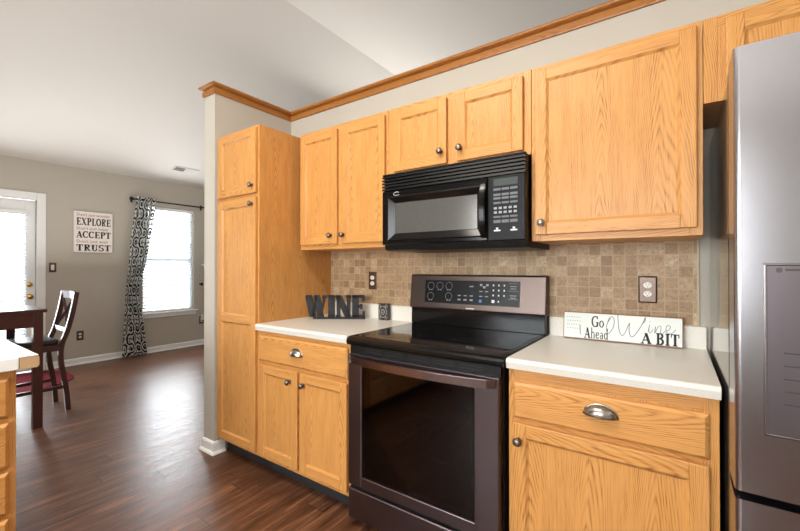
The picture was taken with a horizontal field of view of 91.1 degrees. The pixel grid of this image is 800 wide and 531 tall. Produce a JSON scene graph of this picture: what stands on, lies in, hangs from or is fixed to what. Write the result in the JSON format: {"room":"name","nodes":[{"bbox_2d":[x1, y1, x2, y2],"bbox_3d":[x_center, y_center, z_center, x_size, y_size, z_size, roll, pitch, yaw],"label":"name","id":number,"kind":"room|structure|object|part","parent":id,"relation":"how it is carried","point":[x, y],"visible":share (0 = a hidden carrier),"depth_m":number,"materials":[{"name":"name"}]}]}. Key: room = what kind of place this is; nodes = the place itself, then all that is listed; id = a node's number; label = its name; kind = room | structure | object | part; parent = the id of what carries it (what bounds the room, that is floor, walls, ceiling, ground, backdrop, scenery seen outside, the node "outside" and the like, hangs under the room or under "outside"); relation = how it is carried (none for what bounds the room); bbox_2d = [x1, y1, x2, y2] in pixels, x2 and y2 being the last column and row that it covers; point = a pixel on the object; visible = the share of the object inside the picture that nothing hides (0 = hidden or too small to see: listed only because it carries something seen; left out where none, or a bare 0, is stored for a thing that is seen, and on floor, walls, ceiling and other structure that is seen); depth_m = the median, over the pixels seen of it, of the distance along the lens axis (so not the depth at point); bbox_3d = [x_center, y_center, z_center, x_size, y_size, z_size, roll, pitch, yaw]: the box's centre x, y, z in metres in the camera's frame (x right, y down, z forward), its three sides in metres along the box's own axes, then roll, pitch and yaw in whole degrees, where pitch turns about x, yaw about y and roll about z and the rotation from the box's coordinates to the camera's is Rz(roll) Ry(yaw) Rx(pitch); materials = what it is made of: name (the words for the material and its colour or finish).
{"room":"kitchen","nodes":[
{"label":"kitchen","id":0,"kind":"room"},
{"bbox_2d":[0,155,204,369],"bbox_3d":[-4.152,0.007,5.228,0.140,2.550,8.800,0,0,35],"label":"wall","id":1,"kind":"structure","parent":0,"point":[100,279],"depth_m":5.27,"materials":[{"name":"beige paint"}]},
{"bbox_2d":[0,197,34,372],"bbox_3d":[-4.686,0.239,4.379,0.111,2.053,0.919,0,0,35],"label":"door","id":2,"kind":"structure","parent":1,"relation":"in","point":[5,203],"depth_m":4.71,"materials":[{"name":"white paint"}]},
{"bbox_2d":[0,209,27,338],"bbox_3d":[-4.673,0.235,4.373,0.044,1.774,0.759,0,0,35],"label":"door blind","id":3,"kind":"object","parent":2,"relation":"attached to","point":[13,213],"visible":0.63,"depth_m":4.59,"materials":[{"name":"white paint"}]},
{"bbox_3d":[-4.433,0.374,4.699,0.066,0.062,0.061,0,0,35],"label":"knob","id":4,"kind":"part","parent":2,"relation":"part of","materials":[{"name":"gold metal"}]},
{"bbox_2d":[0,188,45,369],"bbox_3d":[-4.670,0.198,4.371,0.038,2.160,1.095,0,0,35],"label":"trim","id":5,"kind":"structure","parent":1,"relation":"attached to","point":[40,198],"depth_m":4.77,"materials":[{"name":"white paint"}]},
{"bbox_2d":[49,263,55,271],"bbox_3d":[-4.313,0.024,4.870,0.009,0.120,0.072,0,0,35],"label":"wall switch","id":6,"kind":"object","parent":1,"relation":"attached to","point":[52,266],"visible":1,"depth_m":4.87,"materials":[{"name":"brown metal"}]},
{"bbox_2d":[77,331,83,339],"bbox_3d":[-4.153,0.909,5.093,0.010,0.120,0.072,0,0,35],"label":"power outlet","id":7,"kind":"object","parent":1,"relation":"attached to","point":[80,334],"visible":1,"depth_m":5.09,"materials":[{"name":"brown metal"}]},
{"bbox_2d":[73,211,111,252],"bbox_3d":[-4.065,-0.438,5.200,0.036,0.530,0.420,0,0,35],"label":"canvas","id":8,"kind":"object","parent":1,"relation":"attached to","point":[92,231],"visible":1,"depth_m":5.18,"materials":[{"name":"white fabric"}]},
{"bbox_2d":[46,339,203,369],"bbox_3d":[-2.948,1.248,6.792,0.026,0.084,4.845,0,0,35],"label":"baseboard","id":9,"kind":"structure","parent":1,"relation":"attached to","point":[96,358],"depth_m":5.39,"materials":[{"name":"white paint"}]},
{"bbox_2d":[129,196,203,210],"bbox_3d":[-3.482,-0.939,5.977,0.100,0.080,1.142,0,0,35],"label":"curtain rod","id":10,"kind":"object","parent":1,"relation":"attached to","point":[131,198],"visible":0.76,"depth_m":5.96,"materials":[{"name":"brown metal"}]},
{"bbox_2d":[122,196,156,357],"bbox_3d":[-3.680,0.142,5.542,0.074,2.240,0.425,0,0,35],"label":"curtain","id":11,"kind":"object","parent":10,"relation":"hanging from","point":[134,339],"visible":1,"depth_m":5.52,"materials":[{"name":"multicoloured fabric"}]},
{"bbox_3d":[-3.466,-0.939,5.966,0.020,0.020,1.010,0,0,35],"label":"rod","id":12,"kind":"part","parent":10,"relation":"part of","materials":[{"name":"brown metal"}]},
{"bbox_2d":[142,216,197,318],"bbox_3d":[-3.555,-0.051,6.021,0.165,1.655,0.845,0,0,35],"label":"window","id":13,"kind":"structure","parent":1,"relation":"in","point":[183,311],"depth_m":6.03,"materials":[{"name":"white paint"}]},
{"bbox_2d":[142,207,192,312],"bbox_3d":[-3.552,-0.092,6.019,0.044,1.567,0.729,0,0,35],"label":"window blind","id":14,"kind":"object","parent":13,"relation":"attached to","point":[162,259],"visible":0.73,"depth_m":6.03,"materials":[{"name":"white paint"}]},
{"bbox_3d":[-3.552,0.681,6.016,0.036,0.020,0.729,0,0,35],"label":"rail","id":15,"kind":"part","parent":14,"relation":"part of","materials":[{"name":"white paint"}]},
{"bbox_3d":[-3.555,0.737,6.017,0.165,0.078,0.845,0,0,35],"label":"sill","id":16,"kind":"part","parent":13,"relation":"part of","materials":[{"name":"white paint"}]},
{"bbox_2d":[15,344,378,530],"bbox_3d":[-1.035,1.331,3.030,7.880,0.120,9.200,0,0,35],"label":"floor","id":17,"kind":"structure","parent":0,"point":[125,455],"depth_m":2.45,"materials":[{"name":"brown wood"}]},
{"bbox_2d":[0,370,15,530],"bbox_3d":[-2.150,0.829,1.004,0.629,0.864,1.598,0,0,35],"label":"base cabinet","id":18,"kind":"object","parent":17,"relation":"on","point":[7,379],"visible":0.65,"depth_m":1.48,"materials":[{"name":"brown wood"}]},
{"bbox_3d":[-1.617,1.050,1.287,0.019,0.185,0.476,0,0,35],"label":"drawer","id":19,"kind":"part","parent":18,"relation":"part of","materials":[{"name":"brown wood"}]},
{"bbox_3d":[-1.617,0.859,1.288,0.019,0.157,0.476,0,0,35],"label":"drawer","id":20,"kind":"part","parent":18,"relation":"part of","materials":[{"name":"brown wood"}]},
{"bbox_3d":[-1.617,0.678,1.289,0.019,0.168,0.476,0,0,35],"label":"drawer","id":21,"kind":"part","parent":18,"relation":"part of","materials":[{"name":"brown wood"}]},
{"bbox_3d":[-1.617,0.498,1.290,0.019,0.148,0.476,0,0,35],"label":"drawer","id":22,"kind":"part","parent":18,"relation":"part of","materials":[{"name":"brown wood"}]},
{"bbox_2d":[0,338,39,372],"bbox_3d":[-2.189,0.370,1.009,0.661,0.050,1.758,0,0,35],"label":"countertop","id":23,"kind":"structure","parent":18,"relation":"on","point":[13,357],"depth_m":1.52,"materials":[{"name":"white laminate"}]},
{"bbox_2d":[0,303,46,428],"bbox_3d":[-3.506,0.806,2.904,0.945,0.928,1.148,0,0,35],"label":"dining table","id":24,"kind":"object","parent":17,"relation":"on","point":[13,316],"visible":0.88,"depth_m":3.06,"materials":[{"name":"brown wood"}]},
{"bbox_3d":[-3.564,0.823,3.583,0.060,0.902,0.058,0,0,35],"label":"leg","id":25,"kind":"part","parent":24,"relation":"part of","materials":[{"name":"brown wood"}]},
{"bbox_3d":[-2.848,0.820,3.080,0.060,0.902,0.058,0,0,35],"label":"leg","id":26,"kind":"part","parent":24,"relation":"part of","materials":[{"name":"brown wood"}]},
{"bbox_2d":[5,290,78,409],"bbox_3d":[-3.178,0.753,3.437,0.386,1.043,0.487,0,0,35],"label":"counter chair","id":27,"kind":"object","parent":17,"relation":"on","point":[50,344],"visible":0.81,"depth_m":3.47,"materials":[{"name":"brown wood"}]},
{"bbox_3d":[-3.219,0.664,3.379,0.380,0.046,0.345,0,0,35],"label":"seat","id":28,"kind":"part","parent":27,"relation":"part of","materials":[{"name":"black leather"}]},
{"bbox_3d":[-3.206,0.716,3.397,0.370,0.055,0.350,0,0,35],"label":"seat frame","id":29,"kind":"part","parent":27,"relation":"part of","materials":[{"name":"brown wood"}]},
{"bbox_3d":[-3.224,0.756,3.676,0.030,1.039,0.146,0,0,35],"label":"leg","id":30,"kind":"part","parent":27,"relation":"part of","materials":[{"name":"brown wood"}]},
{"bbox_3d":[-3.085,0.569,3.570,0.330,0.040,0.018,0,0,35],"label":"rail","id":31,"kind":"part","parent":27,"relation":"part of","materials":[{"name":"brown wood"}]},
{"bbox_3d":[-2.937,0.755,3.475,0.030,1.039,0.146,0,0,35],"label":"leg","id":32,"kind":"part","parent":27,"relation":"part of","materials":[{"name":"brown wood"}]},
{"bbox_3d":[-3.048,0.268,3.623,0.333,0.071,0.037,0,0,35],"label":"rail","id":33,"kind":"part","parent":27,"relation":"part of","materials":[{"name":"brown wood"}]},
{"bbox_2d":[16,371,73,393],"bbox_3d":[-4.253,1.271,4.070,1.000,0.010,1.320,0,0,35],"label":"oval rug","id":34,"kind":"object","parent":17,"relation":"on","point":[24,377],"visible":0.49,"depth_m":4.36,"materials":[{"name":"red fabric"}]},
{"bbox_2d":[217,124,330,467],"bbox_3d":[-0.888,0.201,2.768,0.455,2.138,0.667,0,0,35],"label":"pantry cabinet","id":35,"kind":"object","parent":17,"relation":"on","point":[264,274],"visible":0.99,"depth_m":2.53,"materials":[{"name":"brown wood"}]},
{"bbox_3d":[-1.053,0.362,2.526,0.420,1.570,0.019,0,0,35],"label":"door","id":36,"kind":"part","parent":35,"relation":"part of","materials":[{"name":"brown wood"}]},
{"bbox_3d":[-1.053,-0.651,2.531,0.420,0.405,0.019,0,0,35],"label":"door","id":37,"kind":"part","parent":35,"relation":"part of","materials":[{"name":"brown wood"}]},
{"bbox_2d":[259,331,351,504],"bbox_3d":[-0.394,0.832,2.418,0.751,0.872,0.667,0,0,35],"label":"base cabinet","id":38,"kind":"object","parent":17,"relation":"on","point":[304,382],"visible":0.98,"depth_m":2.14,"materials":[{"name":"brown wood"}]},
{"bbox_3d":[-0.709,0.867,2.282,0.349,0.544,0.019,0,0,35],"label":"door","id":39,"kind":"part","parent":38,"relation":"part of","materials":[{"name":"brown wood"}]},
{"bbox_3d":[-0.583,0.482,2.169,0.110,0.045,0.029,0,0,35],"label":"cup pull","id":40,"kind":"part","parent":38,"relation":"part of","materials":[{"name":"silver metal"}]},
{"bbox_3d":[-0.560,0.494,2.179,0.726,0.155,0.019,0,0,35],"label":"drawer","id":41,"kind":"part","parent":38,"relation":"part of","materials":[{"name":"brown wood"}]},
{"bbox_3d":[-0.407,0.866,2.070,0.352,0.544,0.019,0,0,35],"label":"door","id":42,"kind":"part","parent":38,"relation":"part of","materials":[{"name":"brown wood"}]},
{"bbox_2d":[255,301,412,343],"bbox_3d":[-0.388,0.327,2.429,0.750,0.134,0.646,0,0,35],"label":"countertop","id":43,"kind":"structure","parent":38,"relation":"on","point":[334,330],"depth_m":2.35,"materials":[{"name":"laminate"}]},
{"bbox_2d":[305,295,364,318],"bbox_3d":[-0.429,0.276,2.606,0.398,0.159,0.024,0,0,0],"label":"letter sign","id":44,"kind":"object","parent":43,"relation":"on","point":[317,306],"visible":1,"depth_m":2.60,"materials":[{"name":"grey metal"}]},
{"bbox_2d":[378,303,389,319],"bbox_3d":[-0.104,0.301,2.557,0.078,0.108,0.029,0,0,35],"label":"plaque","id":45,"kind":"object","parent":43,"relation":"on","point":[383,308],"visible":1,"depth_m":2.54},
{"bbox_2d":[346,274,548,530],"bbox_3d":[0.228,0.659,1.939,0.806,1.214,0.714,0,0,35],"label":"range","id":46,"kind":"object","parent":17,"relation":"on","point":[429,395],"visible":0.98,"depth_m":1.73,"materials":[{"name":"metal"}]},
{"bbox_3d":[0.072,1.147,1.709,0.764,0.145,0.042,0,0,35],"label":"storage drawer","id":47,"kind":"part","parent":46,"relation":"part of","materials":[{"name":"black metal"}]},
{"bbox_2d":[348,353,502,530],"bbox_3d":[0.198,0.744,1.891,0.764,0.633,0.600,0,0,35],"label":"oven","id":48,"kind":"object","parent":46,"relation":"in","point":[426,437],"depth_m":1.65,"materials":[{"name":"black metal"}]},
{"bbox_2d":[346,323,546,367],"bbox_3d":[0.237,0.368,1.949,0.792,0.044,0.614,0,0,35],"label":"cooktop","id":49,"kind":"object","parent":46,"relation":"in","point":[468,345],"depth_m":1.81,"materials":[{"name":"black glass"}]},
{"bbox_3d":[0.384,0.151,2.187,0.570,0.132,0.018,0,0,35],"label":"control panel","id":50,"kind":"part","parent":46,"relation":"part of","materials":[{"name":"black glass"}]},
{"bbox_3d":[0.412,0.153,2.203,0.806,0.200,0.076,0,0,35],"label":"backguard panel","id":51,"kind":"part","parent":46,"relation":"part of","materials":[{"name":"metal"}]},
{"bbox_2d":[509,368,719,530],"bbox_3d":[0.837,0.828,1.553,0.628,0.872,0.667,0,0,35],"label":"base cabinet","id":52,"kind":"object","parent":17,"relation":"on","point":[585,455],"visible":0.97,"depth_m":1.30,"materials":[{"name":"brown wood"}]},
{"bbox_3d":[0.434,0.651,1.449,0.033,0.033,0.032,0,0,35],"label":"knob","id":53,"kind":"part","parent":52,"relation":"part of","materials":[{"name":"grey metal"}]},
{"bbox_3d":[0.660,0.482,1.295,0.110,0.045,0.029,0,0,35],"label":"cup pull","id":54,"kind":"part","parent":52,"relation":"part of","materials":[{"name":"silver metal"}]},
{"bbox_3d":[0.668,0.504,1.317,0.584,0.134,0.019,0,0,35],"label":"drawer","id":55,"kind":"part","parent":52,"relation":"part of","materials":[{"name":"brown wood"}]},
{"bbox_3d":[0.668,0.862,1.315,0.584,0.546,0.019,0,0,35],"label":"door","id":56,"kind":"part","parent":52,"relation":"part of","materials":[{"name":"brown wood"}]},
{"bbox_2d":[506,316,720,399],"bbox_3d":[0.843,0.323,1.563,0.631,0.134,0.646,0,0,35],"label":"countertop","id":57,"kind":"structure","parent":52,"relation":"on","point":[689,370],"depth_m":1.44,"materials":[{"name":"laminate"}]},
{"bbox_2d":[563,311,682,347],"bbox_3d":[1.000,0.287,1.791,0.476,0.127,0.035,0,0,35],"label":"sign","id":58,"kind":"object","parent":57,"relation":"on","point":[634,329],"visible":1,"depth_m":1.77,"materials":[{"name":"white wood"}]},
{"bbox_2d":[709,31,799,530],"bbox_3d":[1.393,0.368,0.988,0.912,1.785,0.888,0,0,35],"label":"refrigerator","id":59,"kind":"object","parent":17,"relation":"on","point":[754,149],"visible":1,"depth_m":0.92,"materials":[{"name":"metal"}]},
{"bbox_2d":[709,82,731,530],"bbox_3d":[1.447,0.384,1.065,0.912,1.755,0.700,0,0,35],"label":"refrigerator side","id":60,"kind":"object","parent":59,"relation":"attached to","point":[719,145],"depth_m":1.19,"materials":[{"name":"metal"}]},
{"bbox_3d":[1.206,0.872,0.718,0.912,0.635,0.106,0,0,35],"label":"freezer drawer","id":61,"kind":"part","parent":59,"relation":"part of","materials":[{"name":"silver metal"}]},
{"bbox_3d":[0.941,0.193,0.840,0.240,0.398,0.005,0,0,35],"label":"dispenser frame","id":62,"kind":"part","parent":59,"relation":"part of","materials":[{"name":"silver metal"}]},
{"bbox_3d":[0.942,0.193,0.841,0.228,0.386,0.003,0,0,35],"label":"dispenser panel","id":63,"kind":"part","parent":59,"relation":"part of","materials":[{"name":"grey plastic"}]},
{"bbox_2d":[204,93,290,448],"bbox_3d":[-1.084,0.021,3.003,0.130,2.500,0.772,0,0,35],"label":"wall","id":64,"kind":"structure","parent":0,"point":[224,116],"depth_m":2.69,"materials":[{"name":"beige paint"}]},
{"bbox_2d":[198,437,225,455],"bbox_3d":[-1.091,1.229,2.986,0.182,0.084,0.798,0,0,35],"label":"baseboard","id":65,"kind":"structure","parent":64,"relation":"attached to","point":[208,446],"depth_m":2.66,"materials":[{"name":"white paint"}]},
{"bbox_2d":[0,0,610,188],"bbox_3d":[-1.035,-1.825,3.046,7.880,1.208,9.200,0,0,35],"label":"ceiling","id":66,"kind":"structure","parent":0,"point":[109,86],"depth_m":3.62,"materials":[{"name":"paint"}]},
{"bbox_2d":[171,166,199,174],"bbox_3d":[-3.116,-1.383,5.698,0.147,0.044,0.340,0,0,35],"label":"ceiling vent","id":67,"kind":"object","parent":66,"relation":"in","point":[176,168],"visible":1,"depth_m":5.69,"materials":[{"name":"white metal"}]},
{"bbox_2d":[291,0,770,355],"bbox_3d":[0.665,0.017,2.166,3.695,2.500,0.130,0,0,35],"label":"wall","id":68,"kind":"structure","parent":0,"point":[668,14],"depth_m":1.95,"materials":[{"name":"beige paint"}]},
{"bbox_2d":[300,110,388,251],"bbox_3d":[-0.284,-0.486,2.523,0.733,0.766,0.379,0,0,35],"label":"upper cabinet","id":69,"kind":"object","parent":68,"relation":"attached to","point":[343,167],"visible":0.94,"depth_m":2.37,"materials":[{"name":"brown wood"}]},
{"bbox_3d":[-0.520,-0.488,2.508,0.331,0.710,0.019,0,0,35],"label":"door","id":70,"kind":"part","parent":69,"relation":"part of","materials":[{"name":"brown wood"}]},
{"bbox_3d":[-0.217,-0.489,2.295,0.328,0.710,0.019,0,0,35],"label":"door","id":71,"kind":"part","parent":69,"relation":"part of","materials":[{"name":"brown wood"}]},
{"bbox_2d":[198,0,665,121],"bbox_3d":[0.415,-1.205,1.955,3.856,0.070,0.834,0,0,35],"label":"trim","id":72,"kind":"structure","parent":68,"relation":"attached to","point":[613,8],"depth_m":2.31,"materials":[{"name":"brown wood"}]},
{"bbox_2d":[389,70,531,173],"bbox_3d":[0.340,-0.683,2.085,0.789,0.378,0.379,0,0,35],"label":"upper cabinet","id":73,"kind":"object","parent":68,"relation":"attached to","point":[492,118],"visible":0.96,"depth_m":1.91,"materials":[{"name":"brown wood"}]},
{"bbox_3d":[0.101,-0.681,2.072,0.331,0.332,0.019,0,0,35],"label":"door","id":74,"kind":"part","parent":73,"relation":"part of","materials":[{"name":"brown wood"}]},
{"bbox_3d":[0.197,-0.576,1.973,0.033,0.033,0.032,0,0,35],"label":"knob","id":75,"kind":"part","parent":73,"relation":"part of","materials":[{"name":"grey metal"}]},
{"bbox_3d":[0.286,-0.576,1.911,0.033,0.033,0.032,0,0,35],"label":"knob","id":76,"kind":"part","parent":73,"relation":"part of","materials":[{"name":"grey metal"}]},
{"bbox_2d":[382,151,548,252],"bbox_3d":[0.324,-0.285,2.052,0.774,0.412,0.435,0,0,35],"label":"microwave","id":77,"kind":"object","parent":73,"relation":"attached to","point":[484,204],"visible":1,"depth_m":1.87,"materials":[{"name":"black metal"}]},
{"bbox_3d":[0.157,-0.255,1.963,0.602,0.287,0.033,0,0,35],"label":"door","id":78,"kind":"part","parent":77,"relation":"part of","materials":[{"name":"black glass"}]},
{"bbox_3d":[0.374,-0.253,1.774,0.026,0.256,0.038,0,0,35],"label":"handle","id":79,"kind":"part","parent":77,"relation":"part of","materials":[{"name":"black plastic"}]},
{"bbox_3d":[0.475,-0.256,1.742,0.168,0.287,0.028,0,0,35],"label":"control panel","id":80,"kind":"part","parent":77,"relation":"part of","materials":[{"name":"black plastic"}]},
{"bbox_3d":[0.416,-0.682,1.851,0.331,0.332,0.019,0,0,35],"label":"door","id":81,"kind":"part","parent":73,"relation":"part of","materials":[{"name":"brown wood"}]},
{"bbox_2d":[331,240,696,325],"bbox_3d":[0.375,-0.120,2.287,2.164,0.775,0.006,0,0,35],"label":"wall tiles","id":82,"kind":"structure","parent":68,"relation":"attached to","point":[593,277],"depth_m":1.95,"materials":[{"name":"tile"}]},
{"bbox_2d":[369,272,376,288],"bbox_3d":[-0.187,0.102,2.671,0.072,0.120,0.010,0,0,35],"label":"power outlet","id":83,"kind":"object","parent":82,"relation":"attached to","point":[372,275],"visible":1,"depth_m":2.67,"materials":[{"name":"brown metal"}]},
{"bbox_2d":[638,276,656,302],"bbox_3d":[1.111,0.108,1.760,0.072,0.120,0.010,0,0,35],"label":"power outlet","id":84,"kind":"object","parent":82,"relation":"attached to","point":[647,285],"visible":1,"depth_m":1.76,"materials":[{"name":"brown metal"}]},
{"bbox_2d":[643,282,651,287],"bbox_3d":[1.109,0.088,1.757,0.033,0.028,0.003,0,0,35],"label":"receptacle","id":85,"kind":"object","parent":84,"relation":"attached to","point":[645,284],"depth_m":1.76,"materials":[{"name":"white plastic"}]},
{"bbox_2d":[643,291,651,296],"bbox_3d":[1.109,0.127,1.757,0.033,0.028,0.003,0,0,35],"label":"receptacle","id":86,"kind":"object","parent":84,"relation":"attached to","point":[645,293],"depth_m":1.76,"materials":[{"name":"white plastic"}]},
{"bbox_2d":[532,21,702,244],"bbox_3d":[0.911,-0.490,1.683,0.603,0.766,0.379,0,0,35],"label":"upper cabinet","id":87,"kind":"object","parent":68,"relation":"attached to","point":[617,130],"visible":1,"depth_m":1.54,"materials":[{"name":"brown wood"}]},
{"bbox_3d":[0.605,-0.184,1.685,0.033,0.033,0.032,0,0,35],"label":"knob","id":88,"kind":"part","parent":87,"relation":"part of","materials":[{"name":"grey metal"}]},
{"bbox_2d":[697,239,699,325],"bbox_3d":[1.263,0.064,1.661,0.009,0.400,0.008,0,0,35],"label":"trim","id":89,"kind":"structure","parent":68,"relation":"attached to","point":[698,241],"depth_m":1.66,"materials":[{"name":"stone"}]},
{"bbox_2d":[702,0,799,129],"bbox_3d":[1.571,-0.726,1.240,0.984,0.300,0.347,0,0,35],"label":"upper cabinet","id":90,"kind":"object","parent":68,"relation":"attached to","point":[723,33],"visible":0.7,"depth_m":1.34,"materials":[{"name":"brown wood"}]},
{"bbox_3d":[1.304,-0.724,1.228,0.438,0.257,0.019,0,0,35],"label":"door","id":91,"kind":"part","parent":90,"relation":"part of","materials":[{"name":"brown wood"}]}
]}

